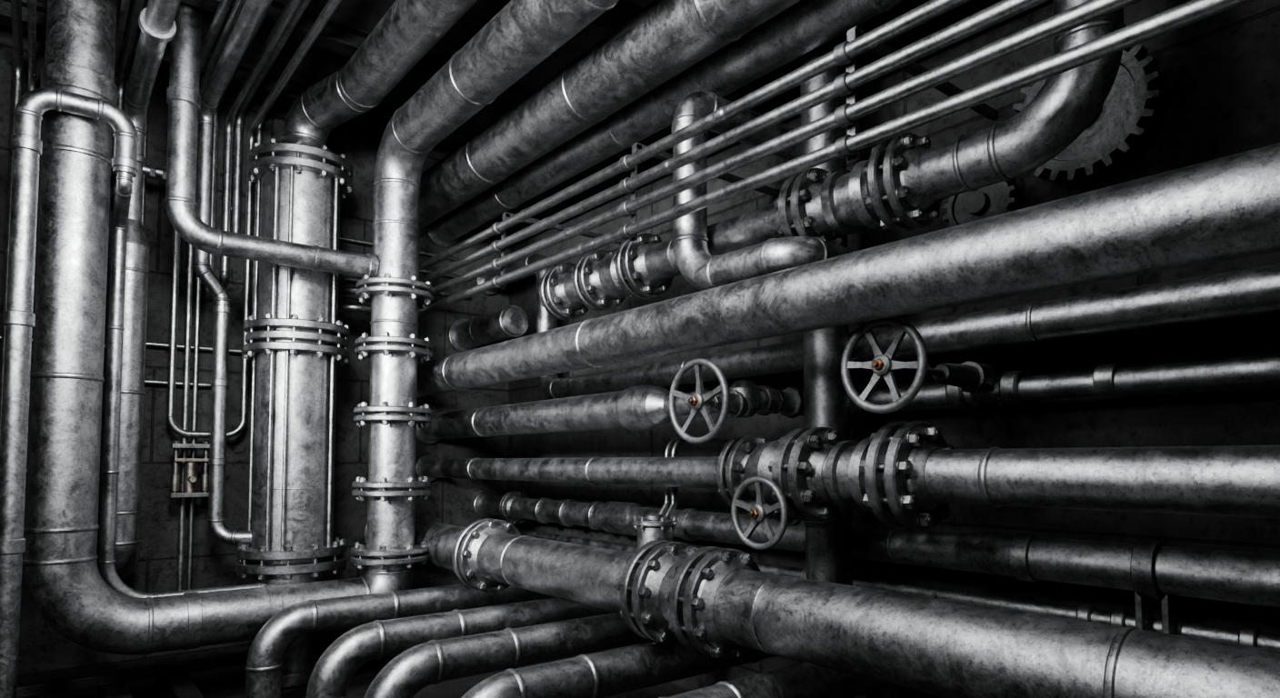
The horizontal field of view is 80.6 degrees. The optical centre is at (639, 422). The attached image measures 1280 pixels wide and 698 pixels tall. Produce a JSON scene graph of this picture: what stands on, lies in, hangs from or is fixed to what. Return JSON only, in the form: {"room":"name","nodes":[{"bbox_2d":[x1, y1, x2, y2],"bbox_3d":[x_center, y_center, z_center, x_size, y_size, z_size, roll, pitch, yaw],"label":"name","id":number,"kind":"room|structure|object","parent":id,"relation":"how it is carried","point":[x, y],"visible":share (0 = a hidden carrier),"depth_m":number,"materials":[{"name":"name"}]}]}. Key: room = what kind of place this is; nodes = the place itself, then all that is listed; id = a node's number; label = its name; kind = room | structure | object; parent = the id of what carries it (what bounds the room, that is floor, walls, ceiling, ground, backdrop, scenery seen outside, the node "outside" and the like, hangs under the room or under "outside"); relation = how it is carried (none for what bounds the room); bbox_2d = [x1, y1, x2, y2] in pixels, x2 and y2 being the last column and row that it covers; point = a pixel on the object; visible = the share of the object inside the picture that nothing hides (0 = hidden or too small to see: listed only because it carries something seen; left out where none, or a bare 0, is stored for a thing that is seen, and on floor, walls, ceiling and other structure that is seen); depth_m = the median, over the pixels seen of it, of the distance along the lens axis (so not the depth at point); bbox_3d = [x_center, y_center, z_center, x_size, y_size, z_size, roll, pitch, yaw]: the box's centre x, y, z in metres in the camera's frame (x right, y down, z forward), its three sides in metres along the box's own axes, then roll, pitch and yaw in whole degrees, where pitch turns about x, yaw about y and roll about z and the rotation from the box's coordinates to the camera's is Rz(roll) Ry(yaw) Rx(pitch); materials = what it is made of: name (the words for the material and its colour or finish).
{"room":"industrial plant","nodes":[
{"label":"industrial plant","id":0,"kind":"room"},
{"bbox_2d":[0,0,475,149],"bbox_3d":[-2.651,-2.066,4.268,4.630,0.118,0.120,2,-4,-39],"label":"ceiling beam","id":1,"kind":"structure","parent":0,"point":[380,115],"depth_m":4.57,"materials":[{"name":"black"}]},
{"bbox_2d":[0,24,509,676],"bbox_3d":[-2.901,-0.316,4.489,4.650,3.600,0.200,2,-4,-39],"label":"wall","id":2,"kind":"structure","parent":0,"point":[42,649],"depth_m":4.65,"materials":[{"name":"concrete"}]},
{"bbox_2d":[0,0,23,437],"bbox_3d":[-1.202,-0.522,1.308,0.046,3.125,6.892,2,-4,-39],"label":"conduit","id":3,"kind":"object","parent":2,"relation":"attached to","point":[15,5],"visible":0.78,"depth_m":3.94,"materials":[{"name":"metal"}]},
{"bbox_2d":[27,0,36,91],"bbox_3d":[-1.156,-0.480,1.343,0.038,3.036,6.892,2,-4,-39],"label":"conduit","id":4,"kind":"object","parent":2,"relation":"attached to","point":[31,4],"visible":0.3,"depth_m":3.68,"materials":[{"name":"metal"}]},
{"bbox_2d":[99,0,130,480],"bbox_3d":[-0.890,-0.569,1.561,0.038,3.036,6.892,2,-4,-39],"label":"conduit","id":5,"kind":"object","parent":2,"relation":"attached to","point":[125,5],"visible":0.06,"depth_m":3.72,"materials":[{"name":"metal"}]},
{"bbox_2d":[110,0,144,210],"bbox_3d":[-0.851,-1.726,1.653,0.046,0.765,6.892,2,-4,-39],"label":"conduit","id":6,"kind":"object","parent":2,"relation":"attached to","point":[137,5],"visible":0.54,"depth_m":4.02,"materials":[{"name":"metal"}]},
{"bbox_2d":[96,0,180,579],"bbox_3d":[-0.796,-0.604,1.638,0.320,2.667,6.892,2,-4,-39],"label":"pipe","id":7,"kind":"object","parent":2,"relation":"attached to","point":[157,25],"visible":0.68,"depth_m":4.01,"materials":[{"name":"metal"}]},
{"bbox_2d":[141,104,149,229],"bbox_3d":[-0.757,-1.013,1.690,0.036,2.034,6.892,2,-4,-39],"label":"conduit","id":8,"kind":"object","parent":2,"relation":"attached to","point":[146,121],"visible":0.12,"depth_m":4.34,"materials":[{"name":"metal"}]},
{"bbox_2d":[17,631,346,697],"bbox_3d":[-2.813,1.416,4.289,4.650,0.120,0.080,2,-4,-39],"label":"baseboard","id":9,"kind":"structure","parent":2,"relation":"attached to","point":[191,655],"depth_m":4.26,"materials":[{"name":"concrete"}]},
{"bbox_2d":[144,380,229,388],"bbox_3d":[-2.743,-0.228,4.447,0.576,0.025,0.049,2,-4,-39],"label":"conduit","id":10,"kind":"object","parent":2,"relation":"attached to","point":[146,382],"visible":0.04,"depth_m":4.41,"materials":[{"name":"metal"}]},
{"bbox_2d":[186,274,201,589],"bbox_3d":[-0.527,-0.499,1.848,0.034,3.021,6.892,2,-4,-39],"label":"conduit","id":11,"kind":"object","parent":2,"relation":"attached to","point":[196,279],"visible":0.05,"depth_m":4.45,"materials":[{"name":"metal"}]},
{"bbox_2d":[146,341,241,353],"bbox_3d":[-2.704,-0.446,4.489,0.676,0.025,0.049,2,-4,-39],"label":"conduit","id":12,"kind":"object","parent":2,"relation":"attached to","point":[148,344],"visible":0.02,"depth_m":4.46,"materials":[{"name":"metal"}]},
{"bbox_2d":[176,0,245,590],"bbox_3d":[-0.564,-0.530,1.820,0.040,3.088,6.892,2,-4,-39],"label":"conduit","id":13,"kind":"object","parent":2,"relation":"attached to","point":[238,5],"visible":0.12,"depth_m":4.39,"materials":[{"name":"metal"}]},
{"bbox_2d":[199,0,232,78],"bbox_3d":[-0.597,-1.720,1.856,0.050,0.779,6.892,2,-4,-39],"label":"conduit","id":14,"kind":"object","parent":2,"relation":"attached to","point":[224,6],"visible":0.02,"depth_m":3.80,"materials":[{"name":"metal"}]},
{"bbox_2d":[201,0,273,300],"bbox_3d":[-0.484,-1.486,1.934,0.054,1.224,6.892,2,-4,-39],"label":"conduit","id":15,"kind":"object","parent":2,"relation":"attached to","point":[206,295],"visible":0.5,"depth_m":4.54,"materials":[{"name":"metal"}]},
{"bbox_2d":[219,0,302,286],"bbox_3d":[-0.422,-1.503,1.985,0.054,1.064,6.892,2,-4,-39],"label":"conduit","id":16,"kind":"object","parent":2,"relation":"attached to","point":[291,7],"visible":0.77,"depth_m":4.46,"materials":[{"name":"metal"}]},
{"bbox_2d":[230,0,310,233],"bbox_3d":[-0.379,-1.656,2.028,0.054,0.874,6.892,2,-4,-39],"label":"conduit","id":17,"kind":"object","parent":2,"relation":"attached to","point":[237,155],"visible":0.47,"depth_m":4.62,"materials":[{"name":"metal"}]},
{"bbox_2d":[250,0,329,315],"bbox_3d":[-0.289,-1.353,2.084,0.050,1.469,6.892,2,-4,-39],"label":"conduit","id":18,"kind":"object","parent":2,"relation":"attached to","point":[259,133],"visible":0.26,"depth_m":4.69,"materials":[{"name":"metal"}]},
{"bbox_2d":[339,236,458,261],"bbox_3d":[-1.883,-1.230,5.187,1.376,0.025,0.049,2,-4,-39],"label":"conduit","id":19,"kind":"object","parent":2,"relation":"attached to","point":[342,238],"visible":0.35,"depth_m":5.17,"materials":[{"name":"metal"}]},
{"bbox_2d":[342,278,470,299],"bbox_3d":[-1.845,-0.959,5.204,1.476,0.025,0.049,2,-4,-39],"label":"conduit","id":20,"kind":"object","parent":2,"relation":"attached to","point":[355,280],"visible":0.16,"depth_m":5.49,"materials":[{"name":"metal"}]},
{"bbox_2d":[419,269,469,281],"bbox_3d":[-1.845,-1.099,5.212,1.476,0.025,0.049,2,-4,-39],"label":"conduit","id":21,"kind":"object","parent":2,"relation":"attached to","point":[425,271],"visible":0.02,"depth_m":5.47,"materials":[{"name":"metal"}]},
{"bbox_2d":[448,305,528,352],"bbox_3d":[-1.065,-0.662,5.328,0.256,0.256,0.806,2,-4,-39],"label":"pipe stub","id":22,"kind":"object","parent":2,"relation":"attached to","point":[465,335],"visible":0.99,"depth_m":5.18,"materials":[{"name":"metal"}]},
{"bbox_2d":[419,0,800,235],"bbox_3d":[0.469,-1.628,2.705,0.350,0.350,6.892,2,-4,-39],"label":"pipe","id":23,"kind":"object","parent":2,"relation":"attached to","point":[665,38],"visible":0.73,"depth_m":3.40,"materials":[{"name":"metal"}]},
{"bbox_2d":[425,0,902,247],"bbox_3d":[-0.206,-1.756,4.021,0.272,0.765,4.007,2,-4,-39],"label":"pipe","id":24,"kind":"object","parent":2,"relation":"attached to","point":[805,25],"visible":0.73,"depth_m":3.45,"materials":[{"name":"metal"}]},
{"bbox_2d":[362,518,1279,697],"bbox_3d":[0.391,0.627,2.524,0.380,0.380,6.892,2,-4,-39],"label":"pipe","id":25,"kind":"object","parent":2,"relation":"attached to","point":[717,603],"visible":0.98,"depth_m":2.12,"materials":[{"name":"grey metal"}]},
{"bbox_2d":[632,437,731,549],"bbox_3d":[0.172,0.413,3.655,0.836,0.687,0.210,2,-4,-39],"label":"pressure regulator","id":26,"kind":"object","parent":25,"relation":"attached to","point":[654,526],"visible":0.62,"depth_m":3.54,"materials":[{"name":"metal"}]},
{"bbox_2d":[415,420,1279,530],"bbox_3d":[0.625,0.188,2.735,0.348,0.348,6.892,2,-4,-39],"label":"pipe","id":27,"kind":"object","parent":2,"relation":"attached to","point":[907,475],"visible":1,"depth_m":2.31,"materials":[{"name":"metal"}]},
{"bbox_2d":[730,476,800,549],"bbox_3d":[0.472,0.323,2.707,0.225,0.260,0.260,2,-4,-39],"label":"handwheel","id":28,"kind":"object","parent":27,"relation":"attached to","point":[762,513],"visible":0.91,"depth_m":2.66,"materials":[{"name":"grey paint"}]},
{"bbox_2d":[417,142,1279,397],"bbox_3d":[0.429,-0.398,2.609,0.274,0.274,6.892,2,-4,-39],"label":"pipe","id":29,"kind":"object","parent":2,"relation":"attached to","point":[1225,208],"visible":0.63,"depth_m":1.98,"materials":[{"name":"grey metal"}]},
{"bbox_2d":[473,490,1279,608],"bbox_3d":[0.984,0.483,3.007,0.236,0.236,6.892,2,-4,-39],"label":"pipe","id":30,"kind":"object","parent":2,"relation":"attached to","point":[1233,576],"visible":0.91,"depth_m":2.63,"materials":[{"name":"grey metal"}]},
{"bbox_2d":[476,253,1279,399],"bbox_3d":[0.984,-0.764,3.072,0.194,1.087,6.892,2,-4,-39],"label":"pipe","id":31,"kind":"object","parent":2,"relation":"attached to","point":[1251,292],"visible":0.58,"depth_m":2.59,"materials":[{"name":"grey metal"}]},
{"bbox_2d":[518,529,1279,650],"bbox_3d":[1.046,0.675,3.047,0.120,0.120,6.892,2,-4,-39],"label":"conduit pipe","id":32,"kind":"object","parent":2,"relation":"attached to","point":[1248,635],"visible":0.42,"depth_m":2.60,"materials":[{"name":"metal"}]},
{"bbox_2d":[36,0,653,132],"bbox_3d":[-0.683,-2.308,1.818,5.050,0.100,7.300,2,-4,-39],"label":"ceiling","id":33,"kind":"structure","parent":0,"point":[318,64],"depth_m":4.27,"materials":[{"name":"concrete"}]},
{"bbox_2d":[538,0,1125,319],"bbox_3d":[0.427,-1.398,3.130,0.310,1.572,2.839,2,-4,-39],"label":"pipe","id":34,"kind":"object","parent":33,"relation":"hanging from","point":[902,187],"visible":0.96,"depth_m":2.46,"materials":[{"name":"metal"}]},
{"bbox_2d":[180,0,534,109],"bbox_3d":[-2.151,-2.098,3.644,4.630,0.118,0.120,2,-4,-39],"label":"ceiling beam","id":35,"kind":"structure","parent":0,"point":[338,36],"depth_m":4.06,"materials":[{"name":"black"}]},
{"bbox_2d":[55,653,692,697],"bbox_3d":[-0.683,1.387,1.624,5.050,0.100,7.300,2,-4,-39],"label":"floor","id":36,"kind":"structure","parent":0,"point":[228,684],"depth_m":4.17,"materials":[{"name":"concrete"}]},
{"bbox_2d":[0,87,282,697],"bbox_3d":[-2.291,-0.001,3.636,1.209,2.874,0.437,2,-4,-39],"label":"pipe","id":37,"kind":"object","parent":36,"relation":"on","point":[26,145],"visible":0.8,"depth_m":3.18,"materials":[{"name":"grey metal"}]},
{"bbox_2d":[16,638,337,697],"bbox_3d":[-2.811,1.359,3.768,2.138,0.170,1.638,0,-3,-2],"label":"frame","id":38,"kind":"object","parent":36,"relation":"on","point":[173,680],"visible":0.84,"depth_m":3.88,"materials":[{"name":"metal"}]},
{"bbox_2d":[235,135,353,688],"bbox_3d":[-2.013,-0.091,4.419,0.580,3.135,0.580,2,-4,-39],"label":"vertical pipe","id":39,"kind":"object","parent":36,"relation":"on","point":[295,341],"visible":0.96,"depth_m":4.25,"materials":[{"name":"metal"}]},
{"bbox_2d":[244,583,555,697],"bbox_3d":[-1.082,1.188,4.200,2.064,0.560,0.216,2,-4,-39],"label":"pipe","id":40,"kind":"object","parent":36,"relation":"on","point":[265,664],"visible":0.83,"depth_m":3.80,"materials":[{"name":"metal"}]},
{"bbox_2d":[305,597,613,697],"bbox_3d":[-0.613,1.160,3.680,1.981,0.560,0.216,2,-4,-39],"label":"pipe","id":41,"kind":"object","parent":36,"relation":"on","point":[331,676],"visible":0.8,"depth_m":3.31,"materials":[{"name":"metal"}]},
{"bbox_2d":[363,612,652,697],"bbox_3d":[-0.285,1.140,3.303,1.941,0.560,0.216,2,-4,-39],"label":"pipe","id":42,"kind":"object","parent":36,"relation":"on","point":[434,662],"visible":0.74,"depth_m":3.01,"materials":[{"name":"metal"}]},
{"bbox_2d":[460,641,779,697],"bbox_3d":[0.073,1.119,2.885,1.904,0.560,0.216,2,-4,-39],"label":"pipe","id":43,"kind":"object","parent":36,"relation":"on","point":[608,674],"visible":0.68,"depth_m":2.67,"materials":[{"name":"metal"}]},
{"bbox_2d":[659,661,891,697],"bbox_3d":[0.495,1.099,2.519,1.704,0.560,0.216,2,-4,-39],"label":"pipe","id":44,"kind":"object","parent":36,"relation":"on","point":[802,680],"visible":0.42,"depth_m":2.48,"materials":[{"name":"metal"}]},
{"bbox_2d":[800,32,854,697],"bbox_3d":[0.755,-0.390,3.067,0.280,3.592,0.280,2,-4,-39],"label":"vertical pipe","id":45,"kind":"object","parent":36,"relation":"on","point":[826,402],"visible":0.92,"depth_m":2.98,"materials":[{"name":"metal"}]},
{"bbox_2d":[591,0,644,31],"bbox_3d":[-1.464,-2.143,2.787,4.630,0.118,0.120,2,-4,-39],"label":"ceiling beam","id":46,"kind":"structure","parent":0,"point":[624,10],"depth_m":3.85,"materials":[{"name":"black"}]},
{"bbox_2d":[507,0,1279,697],"bbox_3d":[1.210,-0.381,3.234,0.200,3.600,7.300,2,-4,-39],"label":"wall","id":47,"kind":"structure","parent":0,"point":[1220,87],"depth_m":2.75,"materials":[{"name":"concrete"}]},
{"bbox_2d":[490,211,625,289],"bbox_3d":[-0.410,-0.913,4.336,0.971,0.418,0.040,2,-4,-39],"label":"bracket","id":48,"kind":"object","parent":47,"relation":"attached to","point":[505,215],"visible":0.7,"depth_m":4.07,"materials":[{"name":"metal"}]},
{"bbox_2d":[619,142,779,241],"bbox_3d":[0.302,-0.960,3.447,0.971,0.418,0.040,2,-4,-39],"label":"bracket","id":49,"kind":"object","parent":47,"relation":"attached to","point":[636,146],"visible":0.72,"depth_m":3.18,"materials":[{"name":"metal"}]},
{"bbox_2d":[338,0,1048,282],"bbox_3d":[0.215,-1.028,2.470,0.503,0.053,6.892,2,-4,-39],"label":"pipe","id":50,"kind":"object","parent":49,"relation":"attached to","point":[1003,10],"visible":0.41,"depth_m":2.49,"materials":[{"name":"grey metal"}]},
{"bbox_2d":[419,0,969,269],"bbox_3d":[0.215,-1.125,2.475,0.503,0.053,6.892,2,-4,-39],"label":"pipe","id":51,"kind":"object","parent":49,"relation":"attached to","point":[931,9],"visible":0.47,"depth_m":2.66,"materials":[{"name":"grey metal"}]},
{"bbox_2d":[338,0,1141,297],"bbox_3d":[0.215,-0.930,2.465,0.503,0.053,6.892,2,-4,-39],"label":"pipe","id":52,"kind":"object","parent":49,"relation":"attached to","point":[1086,12],"visible":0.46,"depth_m":2.26,"materials":[{"name":"grey metal"}]},
{"bbox_2d":[338,0,1253,316],"bbox_3d":[0.215,-0.833,2.460,0.503,0.053,6.892,2,-4,-39],"label":"pipe","id":53,"kind":"object","parent":49,"relation":"attached to","point":[1191,12],"visible":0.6,"depth_m":2.09,"materials":[{"name":"grey metal"}]},
{"bbox_2d":[505,0,985,232],"bbox_3d":[1.093,-1.663,3.207,0.090,0.090,6.892,2,-4,-39],"label":"conduit","id":54,"kind":"object","parent":47,"relation":"attached to","point":[970,4],"visible":0.19,"depth_m":3.66,"materials":[{"name":"metal"}]},
{"bbox_2d":[671,90,857,290],"bbox_3d":[0.640,-0.964,3.136,0.842,0.927,0.723,2,-4,-39],"label":"pipe","id":55,"kind":"object","parent":47,"relation":"attached to","point":[703,271],"visible":0.63,"depth_m":3.04,"materials":[{"name":"grey metal"}]},
{"bbox_2d":[509,0,1049,246],"bbox_3d":[1.093,-1.538,3.200,0.070,0.070,6.892,2,-4,-39],"label":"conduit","id":56,"kind":"object","parent":47,"relation":"attached to","point":[1048,0],"visible":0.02,"depth_m":3.21,"materials":[{"name":"metal"}]},
{"bbox_2d":[416,353,1279,443],"bbox_3d":[0.837,-0.097,2.928,6.915,0.244,0.601,-3,-4,44],"label":"pipe","id":57,"kind":"object","parent":47,"relation":"attached to","point":[636,408],"visible":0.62,"depth_m":3.03,"materials":[{"name":"metal"}]},
{"bbox_2d":[668,358,748,444],"bbox_3d":[0.288,-0.076,2.910,0.265,0.326,0.326,2,-4,-39],"label":"handwheel","id":58,"kind":"object","parent":57,"relation":"attached to","point":[734,405],"visible":1,"depth_m":2.86,"materials":[{"name":"grey paint"}]},
{"bbox_2d":[840,316,996,413],"bbox_3d":[0.980,-0.169,2.530,0.665,0.304,0.304,2,-4,-39],"label":"handwheel","id":59,"kind":"object","parent":57,"relation":"attached to","point":[974,377],"visible":0.98,"depth_m":2.38,"materials":[{"name":"grey paint"}]},
{"bbox_2d":[833,26,997,161],"bbox_3d":[0.983,-1.004,2.597,0.971,0.418,0.040,2,-4,-39],"label":"bracket","id":60,"kind":"object","parent":47,"relation":"attached to","point":[840,56],"visible":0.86,"depth_m":2.33,"materials":[{"name":"metal"}]},
{"bbox_2d":[942,179,1019,228],"bbox_3d":[1.306,-0.821,2.865,0.132,0.280,0.278,2,-4,-39],"label":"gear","id":61,"kind":"object","parent":47,"relation":"attached to","point":[995,199],"visible":0.56,"depth_m":2.82,"materials":[{"name":"metal"}]},
{"bbox_2d":[1012,43,1164,183],"bbox_3d":[1.526,-1.056,2.586,0.151,0.468,0.468,2,-4,-39],"label":"gear","id":62,"kind":"object","parent":47,"relation":"attached to","point":[1122,117],"visible":0.4,"depth_m":2.47,"materials":[{"name":"metal"}]},
{"bbox_2d":[1130,539,1172,634],"bbox_3d":[1.593,0.616,2.315,0.272,0.513,0.160,2,-4,-39],"label":"bracket","id":63,"kind":"object","parent":47,"relation":"attached to","point":[1145,551],"visible":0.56,"depth_m":2.25,"materials":[{"name":"metal"}]},
{"bbox_3d":[1.534,-0.606,-1.047,4.650,3.600,0.200,2,-4,-39],"label":"wall","id":64,"kind":"structure","parent":0,"visible":0},
{"bbox_2d":[192,0,270,545],"bbox_3d":[-0.339,-0.706,1.817,0.382,2.550,6.592,2,-4,-39],"label":"pipe","id":65,"kind":"object","parent":64,"relation":"attached to","point":[252,13],"visible":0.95,"depth_m":4.26,"materials":[{"name":"metal"}]},
{"bbox_2d":[166,0,341,438],"bbox_3d":[-0.451,-1.009,1.869,0.432,1.934,6.788,2,-4,-39],"label":"conduit","id":66,"kind":"object","parent":64,"relation":"attached to","point":[332,5],"visible":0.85,"depth_m":4.36,"materials":[{"name":"metal"}]},
{"bbox_2d":[168,440,209,498],"bbox_3d":[-2.577,0.268,4.334,0.200,0.322,0.140,2,-4,-39],"label":"valve","id":67,"kind":"object","parent":66,"relation":"attached to","point":[190,465],"visible":0.94,"depth_m":4.32,"materials":[{"name":"metal"}]},
{"bbox_2d":[22,0,619,655],"bbox_3d":[-0.092,-0.626,1.735,1.880,3.260,6.212,3,-4,-41],"label":"riser pipe","id":68,"kind":"object","parent":64,"relation":"attached to","point":[65,584],"visible":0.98,"depth_m":3.44,"materials":[{"name":"metal"}]},
{"bbox_2d":[164,1,379,278],"bbox_3d":[-1.931,-1.484,4.045,1.043,1.305,0.148,2,-4,-39],"label":"pipe","id":69,"kind":"object","parent":68,"relation":"attached to","point":[183,95],"visible":0.98,"depth_m":3.75,"materials":[{"name":"metal"}]},
{"bbox_2d":[280,0,477,145],"bbox_3d":[0.050,-1.872,2.144,0.386,0.477,6.525,2,-4,-40],"label":"pipe","id":70,"kind":"object","parent":64,"relation":"attached to","point":[409,29],"visible":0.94,"depth_m":3.81,"materials":[{"name":"metal"}]}
]}

